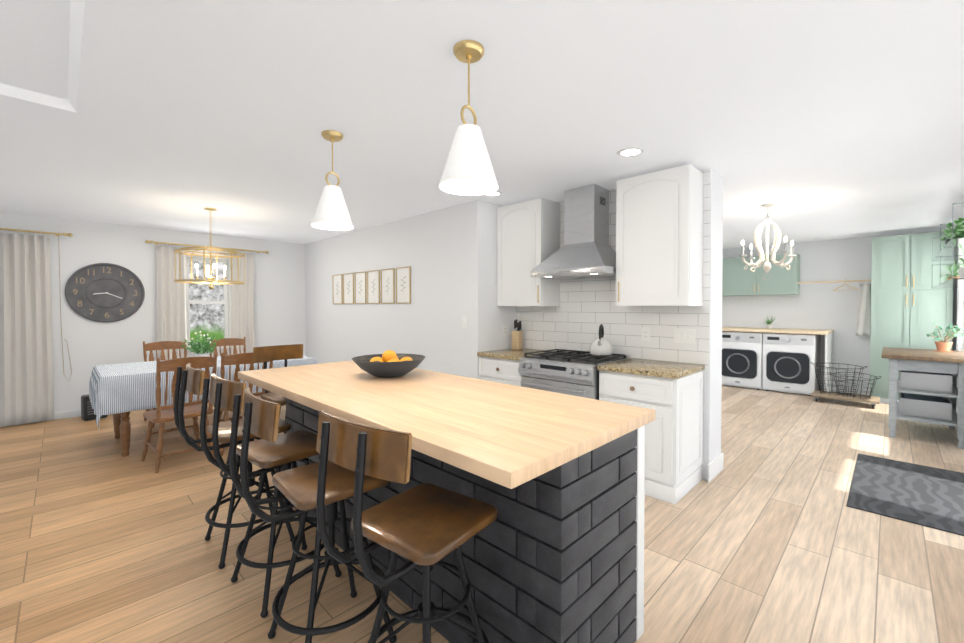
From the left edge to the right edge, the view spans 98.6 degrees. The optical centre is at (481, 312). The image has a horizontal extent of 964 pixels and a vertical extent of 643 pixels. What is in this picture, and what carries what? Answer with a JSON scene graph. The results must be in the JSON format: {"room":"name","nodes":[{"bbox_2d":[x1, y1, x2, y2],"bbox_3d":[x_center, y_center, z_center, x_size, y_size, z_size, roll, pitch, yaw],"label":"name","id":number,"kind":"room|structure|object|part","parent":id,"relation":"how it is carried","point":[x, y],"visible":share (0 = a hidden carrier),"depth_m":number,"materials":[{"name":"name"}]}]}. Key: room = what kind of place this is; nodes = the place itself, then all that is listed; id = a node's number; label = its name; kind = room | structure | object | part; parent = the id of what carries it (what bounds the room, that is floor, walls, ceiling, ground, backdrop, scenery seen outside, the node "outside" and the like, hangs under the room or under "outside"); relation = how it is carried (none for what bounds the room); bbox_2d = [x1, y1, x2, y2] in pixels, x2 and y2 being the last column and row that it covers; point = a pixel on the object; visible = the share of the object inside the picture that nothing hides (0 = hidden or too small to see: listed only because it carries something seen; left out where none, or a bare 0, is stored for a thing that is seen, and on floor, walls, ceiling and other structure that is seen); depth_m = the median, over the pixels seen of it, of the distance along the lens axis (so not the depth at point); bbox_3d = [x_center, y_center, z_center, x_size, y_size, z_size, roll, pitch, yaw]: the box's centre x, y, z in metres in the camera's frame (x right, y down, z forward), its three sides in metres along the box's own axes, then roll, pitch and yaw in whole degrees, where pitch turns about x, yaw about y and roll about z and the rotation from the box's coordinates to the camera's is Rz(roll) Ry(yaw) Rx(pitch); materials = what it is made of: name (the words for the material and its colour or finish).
{"room":"kitchen","nodes":[
{"label":"kitchen","id":0,"kind":"room"},
{"bbox_2d":[0,212,305,411],"bbox_3d":[-5.372,0.078,5.043,0.200,2.470,6.330,1,1,45],"label":"wall","id":1,"kind":"structure","parent":0,"point":[279,285],"depth_m":5.53,"materials":[{"name":"white paint"}]},
{"bbox_2d":[0,228,72,236],"bbox_3d":[-5.740,-0.941,4.437,0.108,0.048,1.940,1,1,45],"label":"curtain rod","id":2,"kind":"object","parent":1,"relation":"attached to","point":[43,232],"visible":1,"depth_m":4.89,"materials":[{"name":"gold metal"}]},
{"bbox_2d":[0,232,53,426],"bbox_3d":[-5.319,0.198,4.837,0.070,2.205,0.430,1,1,45],"label":"curtain","id":3,"kind":"object","parent":2,"relation":"hanging from","point":[26,377],"visible":1,"depth_m":4.83,"materials":[{"name":"white fabric"}]},
{"bbox_2d":[58,236,71,381],"bbox_3d":[-5.132,-0.032,5.106,0.015,1.792,0.104,1,1,45],"label":"cord","id":4,"kind":"object","parent":2,"relation":"hanging from","point":[60,314],"visible":0.9,"depth_m":5.09,"materials":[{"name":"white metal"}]},
{"bbox_2d":[11,409,80,425],"bbox_3d":[-5.296,1.269,4.983,0.014,0.090,6.330,1,1,45],"label":"baseboard","id":5,"kind":"structure","parent":1,"relation":"attached to","point":[71,413],"depth_m":5.14,"materials":[{"name":"white wood"}]},
{"bbox_2d":[65,263,144,322],"bbox_3d":[-4.870,-0.251,5.378,0.034,0.770,0.770,1,1,45],"label":"wall clock","id":6,"kind":"object","parent":1,"relation":"attached to","point":[104,292],"visible":1,"depth_m":5.37,"materials":[{"name":"black"}]},
{"bbox_2d":[145,240,268,253],"bbox_3d":[-4.024,-0.964,6.178,0.108,0.048,1.570,1,1,45],"label":"curtain rod","id":7,"kind":"object","parent":1,"relation":"attached to","point":[178,244],"visible":0.98,"depth_m":6.01,"materials":[{"name":"gold metal"}]},
{"bbox_2d":[156,246,187,359],"bbox_3d":[-4.348,0.186,5.823,0.070,2.205,0.362,1,1,45],"label":"window curtain","id":8,"kind":"object","parent":7,"relation":"hanging from","point":[171,310],"visible":0.5,"depth_m":5.79,"materials":[{"name":"white fabric"}]},
{"bbox_2d":[231,253,254,354],"bbox_3d":[-3.724,0.177,6.457,0.066,2.205,0.343,1,1,45],"label":"window curtain","id":9,"kind":"object","parent":7,"relation":"hanging from","point":[242,313],"visible":0.65,"depth_m":6.46,"materials":[{"name":"white fabric"}]},
{"bbox_2d":[186,251,230,350],"bbox_3d":[-4.144,-0.152,6.250,0.250,1.460,0.740,1,1,45],"label":"dining room window","id":10,"kind":"structure","parent":1,"relation":"in","point":[226,262],"depth_m":6.35,"materials":[{"name":"white"}]},
{"bbox_2d":[305,200,515,378],"bbox_3d":[-1.418,0.066,6.020,4.460,2.470,0.646,1,1,45],"label":"wall","id":11,"kind":"structure","parent":0,"point":[448,255],"depth_m":4.98,"materials":[{"name":"white paint"}]},
{"bbox_3d":[-2.216,-0.349,6.358,0.300,0.450,0.015,1,1,45],"label":"picture frame","id":12,"kind":"part","parent":11,"relation":"part of","materials":[{"name":"white paper"}]},
{"bbox_3d":[-1.969,-0.346,6.114,0.300,0.450,0.015,1,1,45],"label":"picture frame","id":13,"kind":"part","parent":11,"relation":"part of","materials":[{"name":"white paper"}]},
{"bbox_3d":[-1.721,-0.343,5.870,0.300,0.450,0.015,1,1,45],"label":"picture frame","id":14,"kind":"part","parent":11,"relation":"part of","materials":[{"name":"white paper"}]},
{"bbox_3d":[-1.473,-0.339,5.625,0.300,0.450,0.015,1,1,45],"label":"picture frame","id":15,"kind":"part","parent":11,"relation":"part of","materials":[{"name":"white paper"}]},
{"bbox_3d":[-1.225,-0.336,5.381,0.300,0.450,0.015,1,1,45],"label":"picture frame","id":16,"kind":"part","parent":11,"relation":"part of","materials":[{"name":"white paper"}]},
{"bbox_3d":[-0.977,-0.333,5.137,0.300,0.450,0.015,1,1,45],"label":"picture frame","id":17,"kind":"part","parent":11,"relation":"part of","materials":[{"name":"white paper"}]},
{"bbox_2d":[462,316,466,327],"bbox_3d":[-0.186,0.102,4.364,0.075,0.120,0.012,1,1,45],"label":"light switch","id":18,"kind":"object","parent":11,"relation":"attached to","point":[464,321],"visible":1,"depth_m":4.36,"materials":[{"name":"white plastic"}]},
{"bbox_2d":[503,325,506,335],"bbox_3d":[0.253,0.200,4.533,0.007,0.120,0.075,1,1,45],"label":"outlet","id":19,"kind":"object","parent":11,"relation":"attached to","point":[504,330],"visible":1,"depth_m":4.53,"materials":[{"name":"white plastic"}]},
{"bbox_2d":[0,385,963,642],"bbox_3d":[-0.284,1.371,4.445,8.650,0.100,12.600,1,1,45],"label":"floor","id":20,"kind":"structure","parent":0,"point":[766,534],"depth_m":2.36,"materials":[{"name":"brown wood"}]},
{"bbox_2d":[81,394,107,420],"bbox_3d":[-4.781,1.162,5.113,0.163,0.300,0.220,1,1,35],"label":"heater","id":21,"kind":"object","parent":20,"relation":"on","point":[87,412],"visible":0.58,"depth_m":5.01,"materials":[{"name":"black plastic"}]},
{"bbox_2d":[143,339,197,427],"bbox_3d":[-3.800,0.834,5.051,0.518,0.964,0.452,1,1,42],"label":"chair","id":22,"kind":"object","parent":20,"relation":"on","point":[162,346],"visible":0.19,"depth_m":5.17,"materials":[{"name":"brown wood"}]},
{"bbox_2d":[141,353,217,472],"bbox_3d":[-2.699,0.851,3.707,0.518,0.964,0.452,1,1,39],"label":"chair","id":23,"kind":"object","parent":20,"relation":"on","point":[161,415],"visible":0.85,"depth_m":3.58,"materials":[{"name":"brown wood"}]},
{"bbox_2d":[113,392,272,456],"bbox_3d":[-3.018,0.939,4.636,1.020,0.760,1.860,1,1,45],"label":"dining table","id":24,"kind":"object","parent":20,"relation":"on","point":[122,426],"visible":0.23,"depth_m":3.81,"materials":[{"name":"brown wood"}]},
{"bbox_2d":[89,356,316,427],"bbox_3d":[-3.018,0.781,4.634,1.125,0.461,1.965,1,1,45],"label":"tablecloth","id":25,"kind":"object","parent":24,"relation":"on","point":[119,388],"visible":0.35,"depth_m":3.81,"materials":[{"name":"fabric"}]},
{"bbox_2d":[181,331,219,356],"bbox_3d":[-3.139,0.379,4.643,0.432,0.339,0.346,1,1,45],"label":"potted plant","id":26,"kind":"object","parent":25,"relation":"on","point":[200,348],"visible":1,"depth_m":4.60,"materials":[{"name":"white"}]},
{"bbox_2d":[210,337,245,356],"bbox_3d":[-3.334,0.827,5.523,0.452,0.964,0.518,-1,1,-43],"label":"chair","id":27,"kind":"object","parent":20,"relation":"on","point":[229,342],"visible":0.27,"depth_m":5.70,"materials":[{"name":"brown wood"}]},
{"bbox_2d":[173,363,294,568],"bbox_3d":[-1.412,0.821,2.392,0.570,1.057,0.442,-1,1,-43],"label":"stool","id":28,"kind":"object","parent":20,"relation":"on","point":[189,379],"visible":0.69,"depth_m":2.26,"materials":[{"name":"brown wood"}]},
{"bbox_2d":[219,352,272,455],"bbox_3d":[-2.360,0.846,4.094,0.452,0.964,0.518,-1,1,-41],"label":"chair","id":29,"kind":"object","parent":20,"relation":"on","point":[237,360],"visible":0.19,"depth_m":3.87,"materials":[{"name":"brown wood"}]},
{"bbox_2d":[200,373,341,617],"bbox_3d":[-1.030,0.826,2.043,0.442,1.057,0.570,1,1,41],"label":"stool","id":30,"kind":"object","parent":20,"relation":"on","point":[283,452],"visible":0.75,"depth_m":1.93,"materials":[{"name":"brown wood"}]},
{"bbox_2d":[253,344,302,480],"bbox_3d":[-1.550,0.809,3.338,0.571,1.057,0.442,1,1,43],"label":"stool","id":31,"kind":"object","parent":20,"relation":"on","point":[264,354],"visible":0.23,"depth_m":3.43,"materials":[{"name":"brown wood"}]},
{"bbox_2d":[229,387,396,642],"bbox_3d":[-0.669,0.831,1.666,0.570,1.057,0.442,-1,1,-42],"label":"stool","id":32,"kind":"object","parent":20,"relation":"on","point":[297,487],"visible":0.81,"depth_m":1.57,"materials":[{"name":"brown wood"}]},
{"bbox_2d":[316,410,496,642],"bbox_3d":[-0.226,0.835,1.343,0.442,1.057,0.570,1,1,37],"label":"stool","id":33,"kind":"object","parent":20,"relation":"on","point":[425,527],"visible":1,"depth_m":1.25,"materials":[{"name":"brown wood"}]},
{"bbox_2d":[286,400,644,642],"bbox_3d":[-0.351,0.896,2.338,2.304,0.905,0.617,1,1,45],"label":"kitchen island","id":34,"kind":"object","parent":20,"relation":"on","point":[553,552],"depth_m":1.51,"materials":[{"name":"grey brick"}]},
{"bbox_2d":[238,360,654,491],"bbox_3d":[-0.446,0.422,2.238,2.380,0.045,0.925,1,1,45],"label":"island countertop","id":35,"kind":"structure","parent":34,"relation":"on","point":[508,436],"depth_m":1.67,"materials":[{"name":"beige wood"}]},
{"bbox_2d":[352,350,424,377],"bbox_3d":[-0.578,0.315,2.587,0.450,0.159,0.450,1,1,45],"label":"fruit bowl","id":36,"kind":"object","parent":35,"relation":"on","point":[388,364],"visible":0.98,"depth_m":2.48,"materials":[{"name":"grey ceramic"}]},
{"bbox_2d":[477,348,553,385],"bbox_3d":[0.372,0.865,4.249,0.580,0.918,0.634,1,1,45],"label":"base cabinet","id":37,"kind":"object","parent":20,"relation":"on","point":[500,366],"visible":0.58,"depth_m":4.06,"materials":[{"name":"white wood"}]},
{"bbox_2d":[512,319,522,349],"bbox_3d":[0.384,0.240,4.516,0.090,0.322,0.100,0,1,30],"label":"knife block","id":38,"kind":"object","parent":37,"relation":"on","point":[517,338],"visible":1,"depth_m":4.48,"materials":[{"name":"brown wood"}]},
{"bbox_2d":[518,349,630,399],"bbox_3d":[0.824,0.853,3.746,0.750,0.955,0.714,1,1,45],"label":"range","id":39,"kind":"object","parent":20,"relation":"on","point":[570,372],"visible":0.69,"depth_m":3.52,"materials":[{"name":"silver metal"}]},
{"bbox_2d":[590,324,611,354],"bbox_3d":[1.056,0.240,3.681,0.194,0.270,0.229,0,1,25],"label":"kettle","id":40,"kind":"object","parent":39,"relation":"on","point":[601,345],"visible":1,"depth_m":3.63,"materials":[{"name":"white metal"}]},
{"bbox_2d":[597,358,704,503],"bbox_3d":[1.340,0.877,3.294,0.600,0.918,0.634,1,1,45],"label":"base cabinet","id":41,"kind":"object","parent":20,"relation":"on","point":[670,393],"visible":0.73,"depth_m":3.02,"materials":[{"name":"white wood"}]},
{"bbox_2d":[722,331,764,389],"bbox_3d":[4.607,0.809,7.301,0.675,0.950,0.805,1,1,45],"label":"washer","id":42,"kind":"object","parent":20,"relation":"on","point":[742,359],"visible":0.67,"depth_m":6.98,"materials":[{"name":"white metal"}]},
{"bbox_2d":[722,327,832,391],"bbox_3d":[4.667,0.782,7.234,2.175,1.005,0.815,1,1,45],"label":"countertop","id":43,"kind":"structure","parent":20,"relation":"on","point":[828,334],"depth_m":6.55,"materials":[{"name":"brown wood"}]},
{"bbox_2d":[763,315,775,328],"bbox_3d":[4.895,0.166,7.053,0.317,0.229,0.373,1,1,45],"label":"potted plant","id":44,"kind":"object","parent":43,"relation":"on","point":[768,323],"visible":0.98,"depth_m":7.04,"materials":[{"name":"white"}]},
{"bbox_2d":[762,333,820,395],"bbox_3d":[5.095,0.815,6.821,0.675,0.950,0.805,1,1,45],"label":"washer","id":45,"kind":"object","parent":20,"relation":"on","point":[788,358],"visible":0.94,"depth_m":6.54,"materials":[{"name":"white metal"}]},
{"bbox_2d":[810,362,880,408],"bbox_3d":[5.178,1.023,5.928,0.766,0.557,0.434,1,1,45],"label":"cart","id":46,"kind":"object","parent":20,"relation":"on","point":[850,396],"visible":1,"depth_m":5.87,"materials":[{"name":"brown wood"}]},
{"bbox_2d":[846,454,963,535],"bbox_3d":[3.293,1.334,3.095,0.780,0.010,1.420,1,1,45],"label":"doormat","id":47,"kind":"object","parent":20,"relation":"on","point":[928,496],"visible":0.98,"depth_m":3.06,"materials":[{"name":"grey fabric"}]},
{"bbox_2d":[870,232,953,403],"bbox_3d":[6.120,0.112,5.939,0.790,2.380,0.608,1,1,45],"label":"tall cabinet","id":48,"kind":"object","parent":20,"relation":"on","point":[909,306],"visible":0.69,"depth_m":5.77,"materials":[{"name":"green wood"}]},
{"bbox_2d":[797,280,870,290],"bbox_3d":[5.552,-0.437,6.560,0.900,0.193,0.259,1,1,45],"label":"hanging rod","id":49,"kind":"object","parent":48,"relation":"attached to","point":[845,281],"visible":0.92,"depth_m":6.52,"materials":[{"name":"brown wood"}]},
{"bbox_2d":[855,279,870,335],"bbox_3d":[5.857,-0.072,6.373,0.172,0.877,0.210,1,1,45],"label":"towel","id":50,"kind":"object","parent":49,"relation":"hanging from","point":[863,315],"visible":0.98,"depth_m":6.41,"materials":[{"name":"white fabric"}]},
{"bbox_2d":[881,347,963,448],"bbox_3d":[4.818,0.880,4.521,0.660,0.880,1.100,1,1,45],"label":"table","id":51,"kind":"object","parent":20,"relation":"on","point":[927,383],"visible":1,"depth_m":4.28,"materials":[{"name":"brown wood"}]},
{"bbox_2d":[926,322,963,351],"bbox_3d":[5.184,0.276,4.621,0.324,0.324,0.380,1,1,45],"label":"jade plant","id":52,"kind":"object","parent":51,"relation":"on","point":[943,346],"visible":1,"depth_m":4.60,"materials":[{"name":"green plant"}]},
{"bbox_2d":[0,0,963,248],"bbox_3d":[-0.284,-1.219,4.411,8.650,0.140,12.600,1,1,45],"label":"ceiling","id":53,"kind":"structure","parent":0,"point":[818,120],"depth_m":2.27,"materials":[{"name":"white paint"}]},
{"bbox_2d":[0,0,84,111],"bbox_3d":[-1.952,-1.109,-0.392,4.280,0.045,3.415,1,1,45],"label":"tray ceiling edge","id":54,"kind":"object","parent":53,"relation":"attached to","point":[76,24],"visible":1,"depth_m":2.05,"materials":[{"name":"white paint"}]},
{"bbox_2d":[174,207,244,289],"bbox_3d":[-3.018,-0.701,4.614,0.660,0.901,0.660,1,1,45],"label":"dining chandelier","id":55,"kind":"object","parent":53,"relation":"hanging from","point":[211,279],"visible":1,"depth_m":4.60,"materials":[{"name":"gold metal"}]},
{"bbox_2d":[311,130,353,229],"bbox_3d":[-0.946,-0.834,2.626,0.254,0.582,0.254,1,1,45],"label":"pendant light","id":56,"kind":"object","parent":53,"relation":"hanging from","point":[332,212],"visible":1,"depth_m":2.57,"materials":[{"name":"white glass"}]},
{"bbox_2d":[439,40,498,194],"bbox_3d":[-0.056,-0.823,1.763,0.254,0.582,0.254,1,1,45],"label":"pendant light","id":57,"kind":"object","parent":53,"relation":"hanging from","point":[468,169],"visible":0.98,"depth_m":1.71,"materials":[{"name":"white glass"}]},
{"bbox_2d":[484,191,501,195],"bbox_3d":[0.105,-1.140,3.987,0.184,0.006,0.184,1,1,45],"label":"recessed light","id":58,"kind":"object","parent":53,"relation":"in","point":[496,193],"visible":0.81,"depth_m":3.99,"materials":[{"name":"white"}]},
{"bbox_2d":[617,147,643,156],"bbox_3d":[1.046,-1.126,2.919,0.184,0.006,0.184,1,1,45],"label":"recessed light","id":59,"kind":"object","parent":53,"relation":"in","point":[631,152],"visible":1,"depth_m":2.91,"materials":[{"name":"white plastic"}]},
{"bbox_2d":[738,203,795,280],"bbox_3d":[3.050,-0.743,4.431,0.453,0.811,0.455,1,1,45],"label":"chandelier","id":60,"kind":"object","parent":53,"relation":"hanging from","point":[760,261],"visible":1,"depth_m":4.42,"materials":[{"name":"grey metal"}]},
{"bbox_2d":[702,168,722,479],"bbox_3d":[-0.377,0.070,5.658,6.450,2.470,0.320,1,1,45],"label":"wall","id":61,"kind":"structure","parent":0,"point":[712,384],"depth_m":3.36,"materials":[{"name":"white paint"}]},
{"bbox_2d":[497,198,559,305],"bbox_3d":[0.477,-0.590,4.336,0.580,1.055,0.335,1,1,45],"label":"upper cabinet","id":62,"kind":"object","parent":61,"relation":"attached to","point":[528,236],"visible":0.96,"depth_m":4.18,"materials":[{"name":"white wood"}]},
{"bbox_2d":[531,184,615,278],"bbox_3d":[0.898,-0.734,3.800,0.750,0.810,0.505,1,1,45],"label":"range hood","id":63,"kind":"object","parent":61,"relation":"attached to","point":[586,250],"visible":0.92,"depth_m":3.74,"materials":[{"name":"silver metal"}]},
{"bbox_2d":[516,168,710,366],"bbox_3d":[1.094,-0.358,3.972,1.985,1.570,0.008,1,1,45],"label":"tile backsplash","id":64,"kind":"structure","parent":61,"relation":"attached to","point":[581,313],"depth_m":3.84,"materials":[{"name":"white tile"}]},
{"bbox_2d":[642,327,649,340],"bbox_3d":[1.435,0.192,3.630,0.075,0.120,0.007,1,1,45],"label":"outlet","id":65,"kind":"object","parent":64,"relation":"attached to","point":[645,333],"visible":1,"depth_m":3.63,"materials":[{"name":"white plastic"}]},
{"bbox_2d":[674,328,694,343],"bbox_3d":[1.661,0.195,3.404,0.165,0.120,0.012,1,1,45],"label":"outlet","id":66,"kind":"object","parent":64,"relation":"attached to","point":[684,335],"visible":1,"depth_m":3.40,"materials":[{"name":"white plastic"}]},
{"bbox_2d":[616,164,703,305],"bbox_3d":[1.438,-0.578,3.389,0.580,1.055,0.335,1,1,45],"label":"upper cabinet","id":67,"kind":"object","parent":61,"relation":"attached to","point":[659,238],"visible":1,"depth_m":3.24,"materials":[{"name":"white wood"}]},
{"bbox_2d":[707,453,723,481],"bbox_3d":[1.902,1.265,3.384,0.020,0.140,0.360,1,1,45],"label":"baseboard","id":68,"kind":"structure","parent":61,"relation":"attached to","point":[715,468],"depth_m":3.36,"materials":[{"name":"white wood"}]},
{"bbox_2d":[722,230,942,389],"bbox_3d":[3.914,0.030,8.701,8.290,2.470,0.220,1,1,45],"label":"wall","id":69,"kind":"structure","parent":0,"point":[824,306],"depth_m":6.82,"materials":[{"name":"white paint"}]},
{"bbox_2d":[722,253,799,295],"bbox_3d":[4.895,-0.642,7.330,1.120,0.680,0.343,1,1,45],"label":"upper cabinet","id":70,"kind":"object","parent":69,"relation":"attached to","point":[738,279],"visible":0.88,"depth_m":7.19,"materials":[{"name":"green wood"}]},
{"bbox_2d":[820,385,869,394],"bbox_3d":[3.832,1.222,8.633,7.890,0.090,0.014,1,1,45],"label":"baseboard","id":71,"kind":"structure","parent":69,"relation":"attached to","point":[863,392],"depth_m":6.60,"materials":[{"name":"white wood"}]},
{"bbox_2d":[952,218,963,405],"bbox_3d":[4.829,0.094,3.867,0.200,2.470,5.380,1,1,45],"label":"wall","id":72,"kind":"structure","parent":0,"point":[954,315],"depth_m":5.66,"materials":[{"name":"white paint"}]},
{"bbox_2d":[931,202,963,288],"bbox_3d":[4.936,-0.610,4.294,0.260,0.645,2.550,1,1,45],"label":"shelves","id":73,"kind":"object","parent":72,"relation":"attached to","point":[949,250],"visible":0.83,"depth_m":4.29,"materials":[{"name":"black metal"}]},
{"bbox_2d":[939,261,963,280],"bbox_3d":[5.142,-0.431,4.518,0.213,0.263,0.487,1,1,45],"label":"spider plant","id":74,"kind":"object","parent":73,"relation":"on","point":[948,277],"visible":0.52,"depth_m":4.48,"materials":[{"name":"green plant"}]},
{"bbox_2d":[940,218,963,244],"bbox_3d":[4.660,-0.780,4.046,0.261,0.284,0.239,1,1,45],"label":"potted plant","id":75,"kind":"object","parent":73,"relation":"on","point":[958,230],"visible":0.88,"depth_m":4.05,"materials":[{"name":"green plant"}]},
{"bbox_2d":[950,244,963,277],"bbox_3d":[4.179,-0.436,3.542,0.216,0.300,0.598,1,1,45],"label":"spider plant","id":76,"kind":"object","parent":73,"relation":"on","point":[960,269],"visible":0.83,"depth_m":3.58,"materials":[{"name":"green plant"}]},
{"bbox_2d":[956,258,963,350],"bbox_3d":[5.903,-0.161,4.989,0.250,1.470,1.030,1,1,45],"label":"laundry window","id":77,"kind":"structure","parent":72,"relation":"in","point":[960,319],"depth_m":5.33,"materials":[{"name":"white"}]},
{"label":"outside","id":78,"kind":"structure","parent":0,"visible":0},
{"bbox_2d":[189,261,223,342],"bbox_3d":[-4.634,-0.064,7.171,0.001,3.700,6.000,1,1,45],"label":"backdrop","id":79,"kind":"structure","parent":78,"point":[207,319],"depth_m":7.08,"materials":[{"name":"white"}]}
]}

